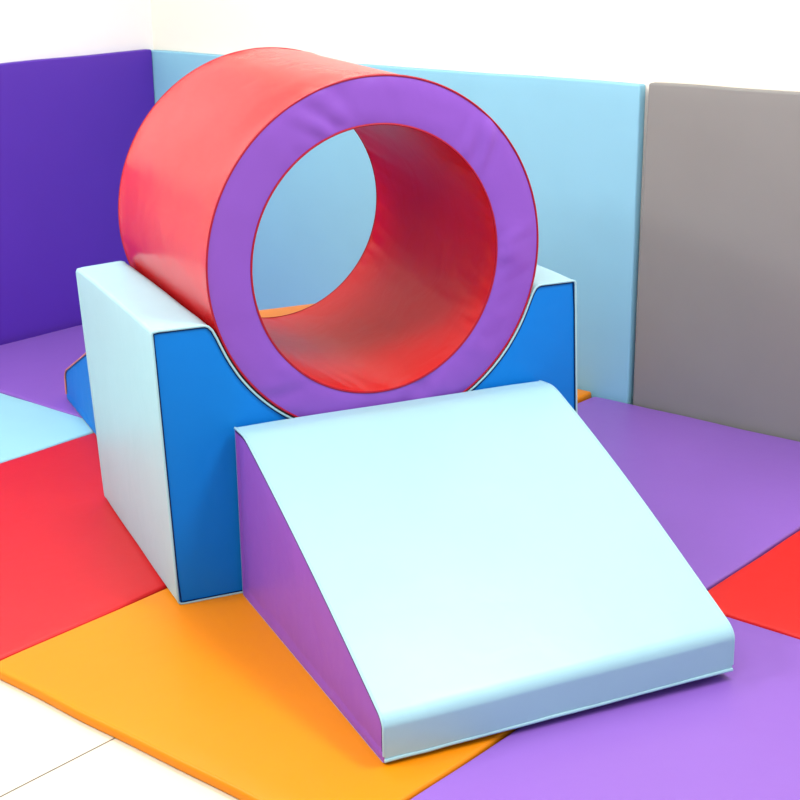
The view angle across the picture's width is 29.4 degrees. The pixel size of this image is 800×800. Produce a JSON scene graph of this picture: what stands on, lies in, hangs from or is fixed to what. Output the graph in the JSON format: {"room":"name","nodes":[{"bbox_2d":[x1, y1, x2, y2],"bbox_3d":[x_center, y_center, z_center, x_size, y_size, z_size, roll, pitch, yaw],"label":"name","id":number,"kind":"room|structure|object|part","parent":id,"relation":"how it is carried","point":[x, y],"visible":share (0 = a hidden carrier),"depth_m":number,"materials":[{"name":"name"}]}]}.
{"room":"soft play room","nodes":[
{"label":"soft play room","id":0,"kind":"room"},
{"bbox_2d":[0,0,153,62],"bbox_3d":[-3.452,-1.018,4.416,0.150,2.900,7.000,14,23,38],"label":"wall","id":1,"kind":"structure","parent":0,"point":[29,29],"depth_m":6.61,"materials":[{"name":"white paint"}]},
{"bbox_2d":[0,49,154,344],"bbox_3d":[-1.647,-0.831,6.536,0.044,1.199,1.603,14,23,38],"label":"pad","id":2,"kind":"object","parent":1,"relation":"attached to","point":[69,126],"visible":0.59,"depth_m":6.68,"materials":[{"name":"leather"}]},
{"bbox_2d":[0,680,238,799],"bbox_3d":[-0.717,1.050,2.760,7.150,0.100,7.150,14,23,38],"label":"floor","id":3,"kind":"structure","parent":0,"point":[46,753],"depth_m":3.37,"materials":[{"name":"beige tile"}]},
{"bbox_2d":[0,325,85,417],"bbox_3d":[-1.070,-0.176,6.389,1.236,0.031,1.370,14,23,38],"label":"floor mat","id":4,"kind":"object","parent":3,"relation":"on","point":[32,369],"visible":0.23,"depth_m":6.25,"materials":[{"name":"leather"}]},
{"bbox_2d":[0,393,93,462],"bbox_3d":[-1.958,0.156,5.392,1.238,0.030,1.389,14,23,38],"label":"floor mat","id":5,"kind":"object","parent":3,"relation":"on","point":[26,427],"visible":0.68,"depth_m":5.49,"materials":[{"name":"leather"}]},
{"bbox_2d":[0,433,166,660],"bbox_3d":[-1.028,0.385,4.635,1.198,0.031,1.384,14,23,38],"label":"floor mat","id":6,"kind":"object","parent":3,"relation":"on","point":[68,561],"visible":0.38,"depth_m":4.42,"materials":[{"name":"red leather"}]},
{"bbox_2d":[76,261,576,604],"bbox_3d":[-0.223,-0.013,4.553,1.255,0.761,0.861,-8,19,-23],"label":"block","id":7,"kind":"object","parent":6,"relation":"on","point":[168,400],"visible":0.43,"depth_m":4.08,"materials":[{"name":"leather"}]},
{"bbox_2d":[118,47,538,417],"bbox_3d":[-0.229,-0.493,4.396,0.969,0.961,0.877,-8,19,-23],"label":"tunnel","id":8,"kind":"object","parent":7,"relation":"on","point":[441,284],"visible":0.91,"depth_m":4.19,"materials":[{"name":"red leather"}]},
{"bbox_2d":[0,588,519,799],"bbox_3d":[-0.119,0.610,3.896,1.186,0.031,1.385,14,23,38],"label":"floor mat","id":9,"kind":"object","parent":3,"relation":"on","point":[206,689],"visible":0.38,"depth_m":3.57,"materials":[{"name":"orange leather"}]},
{"bbox_2d":[234,380,734,762],"bbox_3d":[0.180,0.362,3.804,0.910,0.488,0.966,-8,19,-23],"label":"ramp","id":10,"kind":"object","parent":9,"relation":"on","point":[450,569],"visible":1,"depth_m":3.66,"materials":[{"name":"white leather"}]},
{"bbox_3d":[-0.231,0.428,3.633,0.006,0.478,0.957,-8,19,-23],"label":"panel","id":11,"kind":"part","parent":10,"relation":"part of","materials":[{"name":"leather"}]},
{"bbox_2d":[577,389,590,403],"bbox_3d":[-0.153,0.043,5.644,1.162,0.044,1.372,14,23,38],"label":"floor mat","id":12,"kind":"object","parent":3,"relation":"on","point":[582,395],"visible":0.06,"depth_m":5.75,"materials":[{"name":"orange leather"}]},
{"bbox_2d":[64,304,312,435],"bbox_3d":[-0.629,-0.163,5.448,0.938,0.507,1.074,-8,19,-23],"label":"ramp","id":13,"kind":"object","parent":12,"relation":"on","point":[76,376],"visible":0.13,"depth_m":5.50,"materials":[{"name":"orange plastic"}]},
{"bbox_3d":[-1.052,-0.099,5.269,0.006,0.505,1.070,-8,19,-23],"label":"panel","id":14,"kind":"part","parent":13,"relation":"part of","materials":[{"name":"blue leather"}]},
{"bbox_2d":[410,617,799,799],"bbox_3d":[0.797,0.836,3.151,1.214,0.030,1.386,14,23,38],"label":"floor mat","id":15,"kind":"object","parent":3,"relation":"on","point":[735,734],"visible":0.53,"depth_m":3.35,"materials":[{"name":"leather"}]},
{"bbox_2d":[577,397,799,590],"bbox_3d":[0.746,0.271,4.917,1.193,0.031,1.367,14,23,38],"label":"floor mat","id":16,"kind":"object","parent":3,"relation":"on","point":[725,496],"visible":0.38,"depth_m":4.91,"materials":[{"name":"leather"}]},
{"bbox_2d":[708,531,799,639],"bbox_3d":[1.670,0.499,4.164,1.227,0.030,1.368,14,23,38],"label":"floor mat","id":17,"kind":"object","parent":3,"relation":"on","point":[765,593],"visible":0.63,"depth_m":4.10,"materials":[{"name":"leather"}]},
{"bbox_2d":[151,0,799,391],"bbox_3d":[1.529,-1.220,4.834,7.150,2.900,0.150,14,23,38],"label":"wall","id":18,"kind":"structure","parent":0,"point":[750,44],"depth_m":5.63,"materials":[{"name":"white paint"}]},
{"bbox_2d":[151,50,644,404],"bbox_3d":[-0.137,-0.784,6.334,2.610,1.195,0.044,14,23,38],"label":"pad","id":19,"kind":"object","parent":18,"relation":"attached to","point":[578,143],"visible":0.37,"depth_m":5.71,"materials":[{"name":"blue leather"}]},
{"bbox_2d":[633,82,799,441],"bbox_3d":[1.326,-0.427,5.144,1.200,1.202,0.045,14,23,38],"label":"pad","id":20,"kind":"object","parent":18,"relation":"attached to","point":[718,329],"visible":0.85,"depth_m":5.28,"materials":[{"name":"grey leather"}]}
]}

